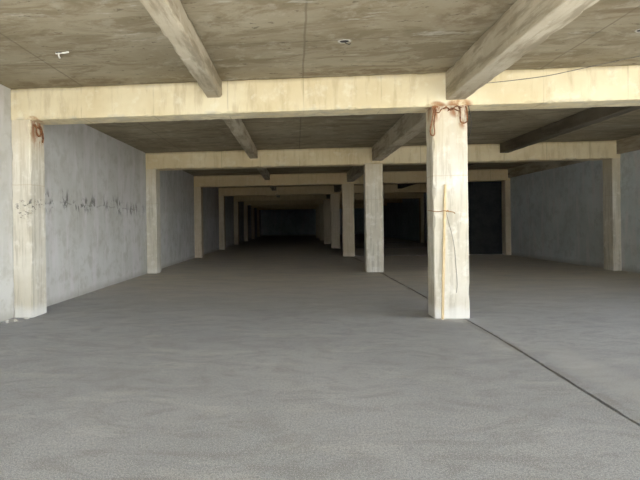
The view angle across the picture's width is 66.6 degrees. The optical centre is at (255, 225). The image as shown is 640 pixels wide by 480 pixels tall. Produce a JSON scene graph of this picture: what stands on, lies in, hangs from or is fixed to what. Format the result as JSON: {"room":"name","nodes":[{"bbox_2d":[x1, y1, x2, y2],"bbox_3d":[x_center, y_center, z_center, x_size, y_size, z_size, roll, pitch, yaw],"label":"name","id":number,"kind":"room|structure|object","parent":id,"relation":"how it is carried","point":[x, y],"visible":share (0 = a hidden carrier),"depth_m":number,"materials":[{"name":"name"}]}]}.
{"room":"parking garage","nodes":[
{"label":"parking garage","id":0,"kind":"room"},
{"bbox_2d":[0,84,260,321],"bbox_3d":[-2.309,-0.464,30.942,0.200,3.837,70.300,-1,0,5],"label":"wall","id":1,"kind":"structure","parent":0,"point":[96,220],"depth_m":11.45,"materials":[{"name":"grey paint"}]},
{"bbox_2d":[261,208,363,235],"bbox_3d":[7.796,-0.691,65.479,14.675,3.837,0.200,-1,0,5],"label":"wall","id":2,"kind":"structure","parent":0,"point":[294,221],"depth_m":65.58,"materials":[{"name":"grey paint"}]},
{"bbox_2d":[0,234,639,479],"bbox_3d":[4.932,1.455,30.353,14.675,0.200,70.300,-1,0,5],"label":"floor","id":3,"kind":"structure","parent":0,"point":[278,357],"depth_m":4.84,"materials":[{"name":"grey concrete"}]},
{"bbox_2d":[11,120,46,317],"bbox_3d":[-3.875,-0.121,8.283,0.385,3.310,0.460,-1,0,5],"label":"column","id":4,"kind":"structure","parent":3,"relation":"on","point":[28,166],"depth_m":8.07,"materials":[{"name":"concrete"}]},
{"bbox_2d":[146,169,160,272],"bbox_3d":[-3.306,-0.147,15.524,0.332,3.310,0.460,-1,0,5],"label":"column","id":5,"kind":"structure","parent":3,"relation":"on","point":[152,175],"depth_m":15.30,"materials":[{"name":"concrete"}]},
{"bbox_2d":[194,187,203,257],"bbox_3d":[-2.710,-0.174,22.762,0.332,3.310,0.460,-1,0,5],"label":"column","id":6,"kind":"structure","parent":3,"relation":"on","point":[198,191],"depth_m":22.54,"materials":[{"name":"concrete"}]},
{"bbox_2d":[219,196,225,249],"bbox_3d":[-2.114,-0.200,30.001,0.332,3.310,0.460,-1,0,5],"label":"column","id":7,"kind":"structure","parent":3,"relation":"on","point":[222,239],"depth_m":29.77,"materials":[{"name":"concrete"}]},
{"bbox_2d":[234,202,238,244],"bbox_3d":[-1.518,-0.227,37.239,0.332,3.310,0.460,-1,0,5],"label":"column","id":8,"kind":"structure","parent":3,"relation":"on","point":[236,204],"depth_m":37.01,"materials":[{"name":"concrete"}]},
{"bbox_2d":[244,205,247,240],"bbox_3d":[-0.922,-0.253,44.477,0.332,3.310,0.460,-1,0,5],"label":"column","id":9,"kind":"structure","parent":3,"relation":"on","point":[245,206],"depth_m":44.25,"materials":[{"name":"concrete"}]},
{"bbox_2d":[251,208,254,238],"bbox_3d":[-0.326,-0.280,51.716,0.332,3.310,0.460,-1,0,5],"label":"column","id":10,"kind":"structure","parent":3,"relation":"on","point":[252,209],"depth_m":51.49,"materials":[{"name":"concrete"}]},
{"bbox_2d":[257,210,259,236],"bbox_3d":[0.270,-0.306,58.954,0.332,3.310,0.460,-1,0,5],"label":"column","id":11,"kind":"structure","parent":3,"relation":"on","point":[258,211],"depth_m":58.73,"materials":[{"name":"concrete"}]},
{"bbox_2d":[316,207,318,237],"bbox_3d":[6.623,-0.376,51.098,0.532,3.310,0.370,-1,0,5],"label":"column","id":12,"kind":"structure","parent":3,"relation":"on","point":[317,208],"depth_m":50.93,"materials":[{"name":"concrete"}]},
{"bbox_2d":[251,203,386,207],"bbox_3d":[6.593,-2.293,51.139,14.271,0.524,0.460,-1,0,5],"label":"cross beam","id":13,"kind":"structure","parent":12,"relation":"on","point":[358,204],"depth_m":51.14,"materials":[{"name":"beige concrete"}]},
{"bbox_2d":[319,204,323,239],"bbox_3d":[6.027,-0.349,43.860,0.532,3.310,0.370,-1,0,5],"label":"column","id":14,"kind":"structure","parent":3,"relation":"on","point":[321,208],"depth_m":43.68,"materials":[{"name":"concrete"}]},
{"bbox_2d":[244,199,401,204],"bbox_3d":[5.997,-2.267,43.901,14.271,0.524,0.460,-1,0,5],"label":"cross beam","id":15,"kind":"structure","parent":14,"relation":"on","point":[384,200],"depth_m":43.85,"materials":[{"name":"beige concrete"}]},
{"bbox_2d":[323,200,330,243],"bbox_3d":[5.431,-0.323,36.621,0.532,3.310,0.370,-1,0,5],"label":"column","id":16,"kind":"structure","parent":3,"relation":"on","point":[326,203],"depth_m":36.44,"materials":[{"name":"concrete"}]},
{"bbox_2d":[234,193,423,201],"bbox_3d":[5.401,-2.240,36.662,14.271,0.524,0.460,-1,0,5],"label":"cross beam","id":17,"kind":"structure","parent":16,"relation":"on","point":[385,195],"depth_m":36.56,"materials":[{"name":"beige concrete"}]},
{"bbox_2d":[330,194,339,247],"bbox_3d":[4.835,-0.296,29.383,0.532,3.310,0.370,-1,0,5],"label":"column","id":18,"kind":"structure","parent":3,"relation":"on","point":[334,198],"depth_m":29.20,"materials":[{"name":"concrete"}]},
{"bbox_2d":[218,183,426,195],"bbox_3d":[4.805,-2.214,29.424,14.271,0.524,0.460,-1,0,5],"label":"cross beam","id":19,"kind":"structure","parent":18,"relation":"on","point":[422,187],"depth_m":29.36,"materials":[{"name":"beige concrete"}]},
{"bbox_2d":[341,184,354,255],"bbox_3d":[4.239,-0.270,22.145,0.532,3.310,0.370,-1,0,5],"label":"column","id":20,"kind":"structure","parent":3,"relation":"on","point":[348,228],"depth_m":21.96,"materials":[{"name":"concrete"}]},
{"bbox_2d":[194,169,509,187],"bbox_3d":[4.209,-2.188,22.185,14.271,0.524,0.460,-1,0,5],"label":"cross beam","id":21,"kind":"structure","parent":20,"relation":"on","point":[480,175],"depth_m":22.07,"materials":[{"name":"beige concrete"}]},
{"bbox_2d":[363,164,383,271],"bbox_3d":[3.643,-0.243,14.906,0.532,3.310,0.370,-1,0,5],"label":"column","id":22,"kind":"structure","parent":3,"relation":"on","point":[373,173],"depth_m":14.72,"materials":[{"name":"concrete"}]},
{"bbox_2d":[145,140,619,170],"bbox_3d":[3.613,-2.161,14.947,14.271,0.524,0.460,-1,0,5],"label":"cross beam","id":23,"kind":"structure","parent":22,"relation":"on","point":[577,150],"depth_m":14.78,"materials":[{"name":"beige concrete"}]},
{"bbox_2d":[355,247,411,247],"bbox_3d":[8.428,1.295,29.138,6.614,0.028,0.160,-1,0,5],"label":"trim","id":24,"kind":"structure","parent":3,"relation":"on","point":[355,247],"depth_m":29.07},
{"bbox_2d":[384,242,419,242],"bbox_3d":[9.024,1.269,36.377,6.614,0.028,0.160,-1,0,5],"label":"trim","id":25,"kind":"structure","parent":3,"relation":"on","point":[384,242],"depth_m":36.13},
{"bbox_2d":[419,198,423,242],"bbox_3d":[12.424,-0.419,36.090,0.230,3.310,0.460,-1,0,5],"label":"column","id":26,"kind":"structure","parent":3,"relation":"on","point":[421,200],"depth_m":35.87,"materials":[{"name":"concrete"}]},
{"bbox_2d":[441,185,446,319],"bbox_3d":[2.908,0.400,7.447,0.139,2.085,0.039,-1,0,-30],"label":"batten","id":27,"kind":"object","parent":3,"relation":"on","point":[444,200],"visible":1,"depth_m":7.44,"materials":[{"name":"brown wood"}]},
{"bbox_2d":[426,105,469,317],"bbox_3d":[3.019,-0.216,7.643,0.584,3.310,0.423,-1,0,5],"label":"column","id":28,"kind":"structure","parent":3,"relation":"on","point":[446,126],"depth_m":7.49,"materials":[{"name":"concrete"}]},
{"bbox_2d":[11,65,639,124],"bbox_3d":[3.017,-2.135,7.708,14.271,0.524,0.460,-1,0,5],"label":"cross beam","id":29,"kind":"structure","parent":28,"relation":"on","point":[598,86],"depth_m":7.67,"materials":[{"name":"beige concrete"}]},
{"bbox_2d":[489,56,639,82],"bbox_3d":[4.791,-2.312,7.106,3.072,0.214,0.547,-1,0,23],"label":"cable","id":30,"kind":"object","parent":29,"relation":"attached to","point":[636,56],"visible":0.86,"depth_m":7.32,"materials":[{"name":"grey metal"}]},
{"bbox_2d":[446,213,457,292],"bbox_3d":[3.043,0.411,7.477,0.162,1.256,0.008,-1,0,3],"label":"wire","id":31,"kind":"object","parent":28,"relation":"hanging from","point":[446,213],"visible":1,"depth_m":7.47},
{"bbox_2d":[501,181,510,254],"bbox_3d":[11.232,-0.366,21.613,0.230,3.310,0.460,-1,0,5],"label":"column","id":32,"kind":"structure","parent":3,"relation":"on","point":[505,185],"depth_m":21.39,"materials":[{"name":"concrete"}]},
{"bbox_2d":[603,158,621,270],"bbox_3d":[10.636,-0.340,14.375,0.230,3.310,0.460,-1,0,5],"label":"column","id":33,"kind":"structure","parent":3,"relation":"on","point":[611,167],"depth_m":14.19,"materials":[{"name":"concrete"}]},
{"bbox_2d":[0,0,639,187],"bbox_3d":[4.884,-2.552,30.443,14.675,0.140,70.500,-1,0,5],"label":"ceiling","id":34,"kind":"structure","parent":0,"point":[108,42],"depth_m":6.54,"materials":[{"name":"beige concrete"}]},
{"bbox_2d":[55,51,68,58],"bbox_3d":[-2.578,-2.272,6.406,0.196,0.091,0.057,-1,0,8],"label":"ceiling fitting","id":35,"kind":"object","parent":34,"relation":"attached to","point":[58,53],"visible":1,"depth_m":6.39,"materials":[{"name":"white plastic"}]},
{"bbox_2d":[140,0,221,97],"bbox_3d":[-0.951,-2.199,4.389,0.245,0.268,6.808,-1,0,5],"label":"joist","id":36,"kind":"object","parent":34,"relation":"attached to","point":[171,17],"visible":1,"depth_m":5.51,"materials":[{"name":"grey concrete"}]},
{"bbox_2d":[223,119,257,158],"bbox_3d":[-0.354,-2.225,11.629,0.245,0.268,6.803,-1,0,5],"label":"joist","id":37,"kind":"object","parent":34,"relation":"attached to","point":[237,127],"visible":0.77,"depth_m":11.41,"materials":[{"name":"grey concrete"}]},
{"bbox_2d":[257,168,269,179],"bbox_3d":[0.242,-2.252,18.868,0.245,0.268,6.803,-1,0,5],"label":"joist","id":38,"kind":"object","parent":34,"relation":"attached to","point":[264,172],"visible":0.48,"depth_m":19.65,"materials":[{"name":"grey concrete"}]},
{"bbox_2d":[257,206,363,209],"bbox_3d":[7.189,-2.320,58.377,14.271,0.524,0.460,-1,0,5],"label":"cross beam","id":39,"kind":"structure","parent":34,"relation":"attached to","point":[287,208],"depth_m":58.39,"materials":[{"name":"beige concrete"}]},
{"bbox_2d":[334,185,341,191],"bbox_3d":[4.611,-2.247,25.796,0.305,0.435,6.803,-1,0,5],"label":"beam","id":40,"kind":"structure","parent":34,"relation":"attached to","point":[337,188],"depth_m":27.49,"materials":[{"name":"grey concrete"}]},
{"bbox_2d":[338,39,350,44],"bbox_3d":[1.130,-2.344,6.158,0.169,0.050,0.131,-1,0,28],"label":"outlet","id":41,"kind":"object","parent":34,"relation":"attached to","point":[346,41],"visible":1,"depth_m":6.15,"materials":[{"name":"white plastic"}]},
{"bbox_2d":[347,166,362,181],"bbox_3d":[4.015,-2.220,18.557,0.305,0.435,6.803,-1,0,5],"label":"beam","id":42,"kind":"structure","parent":34,"relation":"attached to","point":[355,172],"depth_m":19.48,"materials":[{"name":"grey concrete"}]},
{"bbox_2d":[372,113,425,160],"bbox_3d":[3.419,-2.194,11.319,0.305,0.435,6.803,-1,0,5],"label":"beam","id":43,"kind":"structure","parent":34,"relation":"attached to","point":[409,125],"depth_m":11.02,"materials":[{"name":"grey concrete"}]},
{"bbox_2d":[398,183,416,188],"bbox_3d":[8.347,-2.372,25.488,0.255,0.288,6.803,-1,0,5],"label":"joist","id":44,"kind":"object","parent":34,"relation":"attached to","point":[403,185],"visible":0.34,"depth_m":27.20,"materials":[{"name":"concrete"}]},
{"bbox_2d":[445,0,599,99],"bbox_3d":[2.822,-2.167,4.078,0.305,0.435,6.808,-1,0,5],"label":"beam","id":45,"kind":"structure","parent":34,"relation":"attached to","point":[526,24],"depth_m":5.35,"materials":[{"name":"grey concrete"}]},
{"bbox_2d":[500,106,639,152],"bbox_3d":[7.154,-2.319,11.011,0.255,0.288,6.803,-1,0,5],"label":"joist","id":46,"kind":"object","parent":34,"relation":"attached to","point":[594,115],"visible":0.85,"depth_m":10.95,"materials":[{"name":"concrete"}]},
{"bbox_2d":[468,181,501,253],"bbox_3d":[9.927,-0.349,21.902,2.398,3.311,0.100,-1,0,5],"label":"wall partition","id":47,"kind":"structure","parent":0,"point":[484,198],"depth_m":21.81,"materials":[{"name":"black"}]},
{"bbox_2d":[355,254,503,255],"bbox_3d":[7.832,1.322,21.900,6.614,0.028,0.160,-1,0,5],"label":"trim","id":48,"kind":"structure","parent":47,"relation":"attached to","point":[469,254],"depth_m":21.87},
{"bbox_2d":[383,150,639,272],"bbox_3d":[12.617,-0.685,35.837,0.200,3.837,58.092,-1,0,5],"label":"wall","id":49,"kind":"structure","parent":0,"point":[557,213],"depth_m":17.05,"materials":[{"name":"grey paint"}]},
{"bbox_2d":[508,161,585,177],"bbox_3d":[10.967,-2.331,17.984,0.108,0.405,6.803,-1,0,5],"label":"beam","id":50,"kind":"structure","parent":49,"relation":"attached to","point":[532,167],"depth_m":18.91,"materials":[{"name":"grey concrete"}]},
{"bbox_2d":[616,134,639,153],"bbox_3d":[10.371,-2.305,10.746,0.108,0.405,6.803,-1,0,5],"label":"beam","id":51,"kind":"structure","parent":49,"relation":"attached to","point":[632,143],"depth_m":13.63,"materials":[{"name":"grey concrete"}]}
]}

